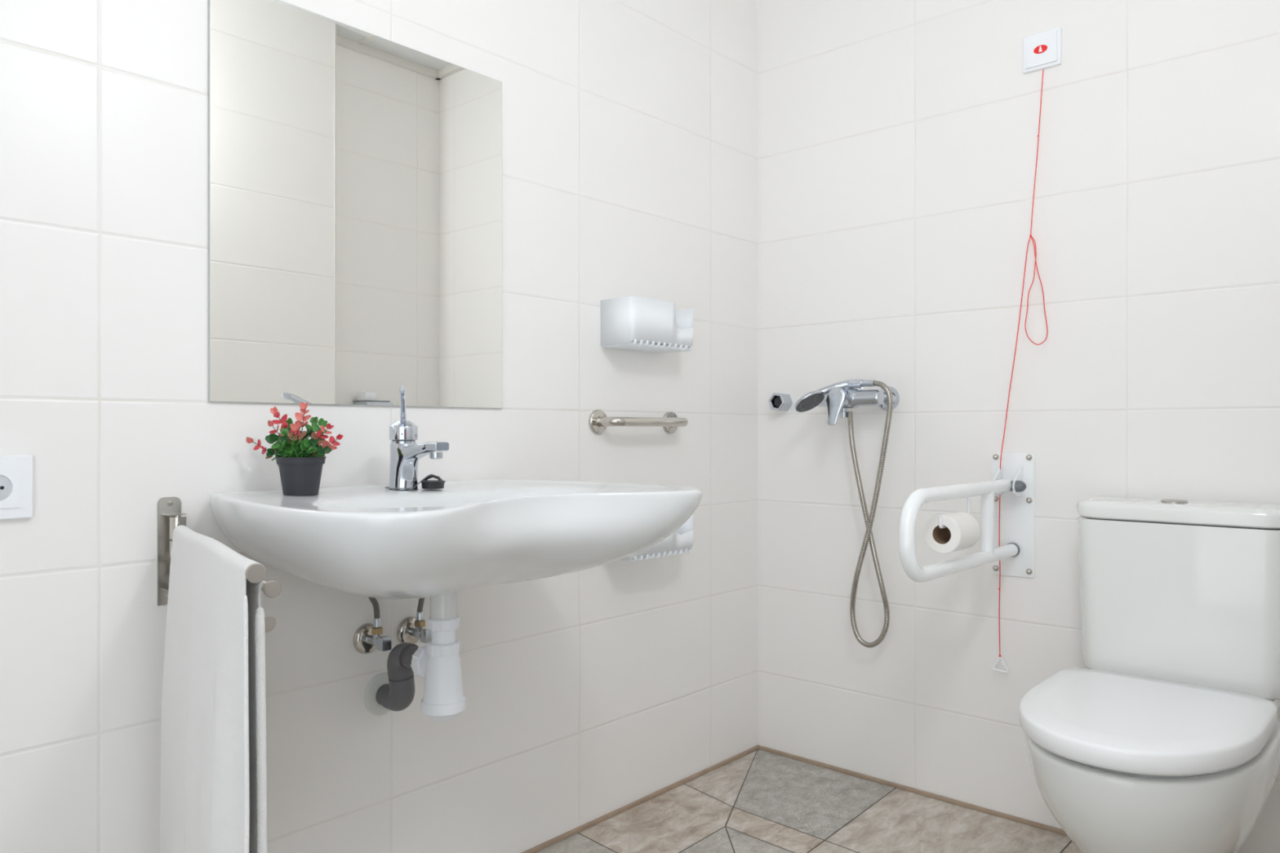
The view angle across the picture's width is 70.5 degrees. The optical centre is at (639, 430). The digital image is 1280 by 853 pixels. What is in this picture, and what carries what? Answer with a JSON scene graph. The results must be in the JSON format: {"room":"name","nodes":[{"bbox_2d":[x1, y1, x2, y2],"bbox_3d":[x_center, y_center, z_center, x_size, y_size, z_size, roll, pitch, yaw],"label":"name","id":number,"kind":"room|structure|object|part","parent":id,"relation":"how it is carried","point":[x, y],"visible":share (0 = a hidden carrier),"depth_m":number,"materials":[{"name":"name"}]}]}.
{"room":"accessible bathroom","nodes":[
{"label":"accessible bathroom","id":0,"kind":"room"},
{"bbox_2d":[0,0,758,852],"bbox_3d":[-0.574,-0.288,1.695,0.100,2.535,2.850,0,0,42],"label":"wall","id":1,"kind":"structure","parent":0,"point":[630,127],"depth_m":1.77,"materials":[{"name":"tile"}]},
{"bbox_2d":[0,455,33,519],"bbox_3d":[-0.893,0.080,1.254,0.011,0.089,0.089,0,0,42],"label":"wall socket","id":2,"kind":"object","parent":1,"relation":"attached to","point":[16,472],"visible":1,"depth_m":1.27,"materials":[{"name":"white plastic"}]},
{"bbox_2d":[157,497,281,632],"bbox_3d":[-0.572,0.190,1.217,0.052,0.169,0.553,0,0,-37],"label":"towel rail","id":3,"kind":"object","parent":1,"relation":"attached to","point":[169,508],"visible":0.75,"depth_m":1.42,"materials":[{"name":"metal"}]},
{"bbox_3d":[-0.743,0.190,1.429,0.002,0.169,0.035,0,0,42],"label":"wall plate","id":4,"kind":"part","parent":3,"relation":"part of","materials":[{"name":"metal"}]},
{"bbox_3d":[-0.572,0.151,1.208,0.024,0.034,0.527,0,0,-36],"label":"arm","id":5,"kind":"part","parent":3,"relation":"part of","materials":[{"name":"metal"}]},
{"bbox_2d":[160,524,266,852],"bbox_3d":[-0.569,0.429,1.185,0.052,0.572,0.514,0,0,-37],"label":"hand towel","id":6,"kind":"object","parent":3,"relation":"hanging from","point":[213,792],"visible":0.99,"depth_m":1.11,"materials":[{"name":"fabric"}]},
{"bbox_3d":[-0.577,0.184,1.238,0.469,0.025,0.091,0,0,42],"label":"arm","id":7,"kind":"part","parent":3,"relation":"part of","materials":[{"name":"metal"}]},
{"bbox_2d":[208,0,502,408],"bbox_3d":[-0.498,-0.394,1.700,0.006,0.695,0.610,0,0,42],"label":"wall mirror","id":8,"kind":"object","parent":1,"relation":"attached to","point":[355,175],"visible":1,"depth_m":1.65,"materials":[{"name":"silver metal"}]},
{"bbox_2d":[352,622,391,653],"bbox_3d":[-0.485,0.389,1.668,0.068,0.057,0.057,0,0,42],"label":"angle valve","id":9,"kind":"object","parent":1,"relation":"attached to","point":[366,638],"visible":0.99,"depth_m":1.67,"materials":[{"name":"metal"}]},
{"bbox_2d":[368,596,381,627],"bbox_3d":[-0.489,0.300,1.653,0.014,0.126,0.045,0,0,18],"label":"supply hose","id":10,"kind":"object","parent":9,"relation":"attached to","point":[376,620],"visible":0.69,"depth_m":1.66,"materials":[{"name":"silver metal"}]},
{"bbox_3d":[-0.468,0.389,1.653,0.022,0.024,0.019,0,0,42],"label":"handle","id":11,"kind":"part","parent":9,"relation":"part of","materials":[{"name":"silver metal"}]},
{"bbox_2d":[364,642,418,715],"bbox_3d":[-0.430,0.463,1.665,0.154,0.153,0.080,0,0,42],"label":"pipe","id":12,"kind":"object","parent":1,"relation":"attached to","point":[393,690],"visible":0.94,"depth_m":1.65,"materials":[{"name":"grey plastic"}]},
{"bbox_2d":[396,616,431,644],"bbox_3d":[-0.423,0.390,1.738,0.068,0.057,0.057,0,0,42],"label":"angle valve","id":13,"kind":"object","parent":1,"relation":"attached to","point":[410,630],"visible":0.92,"depth_m":1.74,"materials":[{"name":"silver metal"}]},
{"bbox_2d":[416,597,424,621],"bbox_3d":[-0.416,0.302,1.738,0.026,0.126,0.013,0,0,-8],"label":"supply hose","id":14,"kind":"object","parent":13,"relation":"attached to","point":[420,614],"visible":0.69,"depth_m":1.73,"materials":[{"name":"silver metal"}]},
{"bbox_3d":[-0.406,0.390,1.722,0.022,0.024,0.019,0,0,42],"label":"handle","id":15,"kind":"part","parent":13,"relation":"part of","materials":[{"name":"silver metal"}]},
{"bbox_2d":[209,478,702,599],"bbox_3d":[-0.297,0.186,1.507,0.560,0.171,0.715,0,0,42],"label":"washbasin","id":16,"kind":"object","parent":1,"relation":"attached to","point":[376,541],"visible":1,"depth_m":1.34,"materials":[{"name":"white ceramic"}]},
{"bbox_2d":[245,401,343,495],"bbox_3d":[-0.567,0.029,1.487,0.150,0.152,0.079,0,0,-20],"label":"potted plant","id":17,"kind":"object","parent":16,"relation":"on","point":[300,460],"visible":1,"depth_m":1.48,"materials":[{"name":"green plant"}]},
{"bbox_3d":[-0.558,0.074,1.490,0.079,0.062,0.079,0,0,42],"label":"pot","id":18,"kind":"part","parent":17,"relation":"part of","materials":[{"name":"grey plastic"}]},
{"bbox_2d":[384,474,445,488],"bbox_3d":[-0.405,0.092,1.631,0.107,0.026,0.048,0,0,-17],"label":"plug","id":19,"kind":"object","parent":16,"relation":"on","point":[425,483],"visible":1,"depth_m":1.63,"materials":[{"name":"black rubber"}]},
{"bbox_2d":[388,385,448,489],"bbox_3d":[-0.410,0.015,1.586,0.094,0.181,0.148,0,0,-42],"label":"faucet","id":20,"kind":"object","parent":16,"relation":"on","point":[406,454],"visible":0.97,"depth_m":1.61,"materials":[{"name":"silver metal"}]},
{"bbox_3d":[-0.413,-0.035,1.572,0.016,0.081,0.145,0,0,-12],"label":"lever","id":21,"kind":"part","parent":20,"relation":"part of","materials":[{"name":"silver metal"}]},
{"bbox_3d":[-0.383,0.040,1.595,0.118,0.040,0.035,0,0,42],"label":"spout","id":22,"kind":"part","parent":20,"relation":"part of","materials":[{"name":"silver metal"}]},
{"bbox_2d":[410,591,466,722],"bbox_3d":[-0.348,0.389,1.578,0.096,0.226,0.077,0,0,42],"label":"trap","id":23,"kind":"object","parent":16,"relation":"attached to","point":[438,662],"visible":0.98,"depth_m":1.55,"materials":[{"name":"white plastic"}]},
{"bbox_2d":[420,695,466,722],"bbox_3d":[-0.341,0.484,1.571,0.077,0.037,0.077,0,0,42],"label":"cup","id":24,"kind":"object","parent":23,"relation":"on","point":[438,708],"depth_m":1.54,"materials":[{"name":"plastic"}]},
{"bbox_2d":[589,409,688,433],"bbox_3d":[0.015,-0.021,2.224,0.073,0.057,0.323,0,0,42],"label":"grab bar","id":25,"kind":"object","parent":1,"relation":"attached to","point":[598,420],"visible":1,"depth_m":2.15,"materials":[{"name":"metal"}]},
{"bbox_2d":[522,745,759,852],"bbox_3d":[-0.566,0.924,1.621,0.010,0.009,2.750,0,0,42],"label":"baseboard","id":26,"kind":"structure","parent":1,"relation":"attached to","point":[594,822],"depth_m":2.24,"materials":[{"name":"tile"}]},
{"bbox_2d":[600,296,693,353],"bbox_3d":[0.021,-0.254,2.207,0.106,0.112,0.233,0,0,42],"label":"shower caddy","id":27,"kind":"object","parent":1,"relation":"attached to","point":[628,322],"visible":1,"depth_m":2.14,"materials":[{"name":"plastic"}]},
{"bbox_2d":[619,514,693,562],"bbox_3d":[0.021,0.249,2.207,0.106,0.112,0.233,0,0,42],"label":"shower caddy","id":28,"kind":"object","parent":1,"relation":"attached to","point":[681,541],"visible":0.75,"depth_m":2.20,"materials":[{"name":"plastic"}]},
{"bbox_2d":[535,749,1080,852],"bbox_3d":[0.400,0.959,0.758,2.600,0.060,2.750,0,0,42],"label":"floor","id":29,"kind":"structure","parent":0,"point":[760,801],"depth_m":2.15,"materials":[{"name":"beige tile"}]},
{"bbox_2d":[1018,496,1279,852],"bbox_3d":[0.939,0.534,1.655,0.392,0.789,0.682,0,0,42],"label":"toilet","id":30,"kind":"object","parent":29,"relation":"on","point":[1166,740],"visible":1,"depth_m":1.68,"materials":[{"name":"ceramic"}]},
{"bbox_3d":[0.888,0.544,1.609,0.296,0.032,0.390,0,0,42],"label":"seat","id":31,"kind":"part","parent":30,"relation":"part of","materials":[{"name":"plastic"}]},
{"bbox_3d":[0.869,0.506,1.587,0.369,0.038,0.485,0,0,42],"label":"lid","id":32,"kind":"part","parent":30,"relation":"part of","materials":[{"name":"plastic"}]},
{"bbox_3d":[0.910,0.734,1.633,0.376,0.390,0.565,0,0,42],"label":"bowl","id":33,"kind":"part","parent":30,"relation":"part of","materials":[{"name":"ceramic"}]},
{"bbox_3d":[1.106,0.164,1.838,0.384,0.036,0.184,0,0,42],"label":"cistern lid","id":34,"kind":"part","parent":30,"relation":"part of","materials":[{"name":"ceramic"}]},
{"bbox_2d":[758,0,1279,852],"bbox_3d":[1.349,-0.288,1.821,2.600,2.535,0.100,0,0,42],"label":"wall","id":35,"kind":"structure","parent":0,"point":[898,139],"depth_m":2.21,"materials":[{"name":"tile"}]},
{"bbox_2d":[768,392,792,411],"bbox_3d":[0.399,-0.081,2.572,0.054,0.051,0.044,0,0,42],"label":"holder","id":36,"kind":"object","parent":35,"relation":"attached to","point":[777,402],"visible":1,"depth_m":2.56,"materials":[{"name":"silver metal"}]},
{"bbox_2d":[817,386,899,425],"bbox_3d":[0.541,-0.065,2.365,0.214,0.105,0.164,0,0,42],"label":"shower mixer","id":37,"kind":"object","parent":35,"relation":"attached to","point":[837,401],"visible":0.89,"depth_m":2.32,"materials":[{"name":"silver metal"}]},
{"bbox_2d":[794,379,875,412],"bbox_3d":[0.506,-0.091,2.356,0.206,0.085,0.080,0,0,6],"label":"shower","id":38,"kind":"object","parent":37,"relation":"on","point":[810,400],"visible":0.93,"depth_m":2.35,"materials":[{"name":"silver metal"}]},
{"bbox_3d":[0.518,-0.107,2.358,0.131,0.052,0.038,0,0,14],"label":"handle","id":39,"kind":"part","parent":38,"relation":"part of","materials":[{"name":"silver metal"}]},
{"bbox_3d":[0.499,-0.062,2.318,0.054,0.098,0.039,0,0,42],"label":"lever","id":40,"kind":"part","parent":37,"relation":"part of","materials":[{"name":"silver metal"}]},
{"bbox_2d":[839,408,848,417],"bbox_3d":[0.535,-0.048,2.377,0.022,0.029,0.022,0,0,42],"label":"outlet","id":41,"kind":"object","parent":37,"relation":"attached to","point":[843,413],"depth_m":2.37,"materials":[{"name":"silver metal"}]},
{"bbox_2d":[847,380,893,648],"bbox_3d":[0.595,0.219,2.332,0.138,0.692,0.051,0,0,42],"label":"shower hose","id":42,"kind":"object","parent":37,"relation":"hanging from","point":[868,520],"visible":1,"depth_m":2.32,"materials":[{"name":"metal"}]},
{"bbox_2d":[757,745,1067,835],"bbox_3d":[0.930,0.924,2.122,1.575,0.009,0.010,0,0,42],"label":"baseboard","id":43,"kind":"structure","parent":35,"relation":"attached to","point":[1015,819],"depth_m":2.31,"materials":[{"name":"tile"}]},
{"bbox_2d":[898,452,1035,582],"bbox_3d":[0.696,0.200,1.943,0.100,0.294,0.587,0,0,42],"label":"grab rail","id":44,"kind":"object","parent":35,"relation":"attached to","point":[1015,482],"visible":0.98,"depth_m":2.09,"materials":[{"name":"white metal"}]},
{"bbox_2d":[923,511,980,553],"bbox_3d":[0.653,0.213,1.893,0.079,0.079,0.104,0,0,42],"label":"toilet roll","id":45,"kind":"object","parent":44,"relation":"hanging from","point":[962,531],"visible":0.98,"depth_m":1.86,"materials":[{"name":"paper"}]},
{"bbox_3d":[0.890,0.200,2.161,0.100,0.294,0.004,0,0,42],"label":"wall plate","id":46,"kind":"part","parent":44,"relation":"part of","materials":[{"name":"white metal"}]},
{"bbox_2d":[991,26,1061,673],"bbox_3d":[0.909,-0.176,2.131,0.153,1.508,0.023,0,0,42],"label":"pull cord","id":47,"kind":"object","parent":35,"relation":"attached to","point":[1042,50],"visible":0.98,"depth_m":2.11,"materials":[{"name":"red fabric"}]},
{"bbox_3d":[0.902,-0.149,2.131,0.111,1.382,0.008,0,0,39],"label":"cord","id":48,"kind":"part","parent":47,"relation":"part of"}
]}

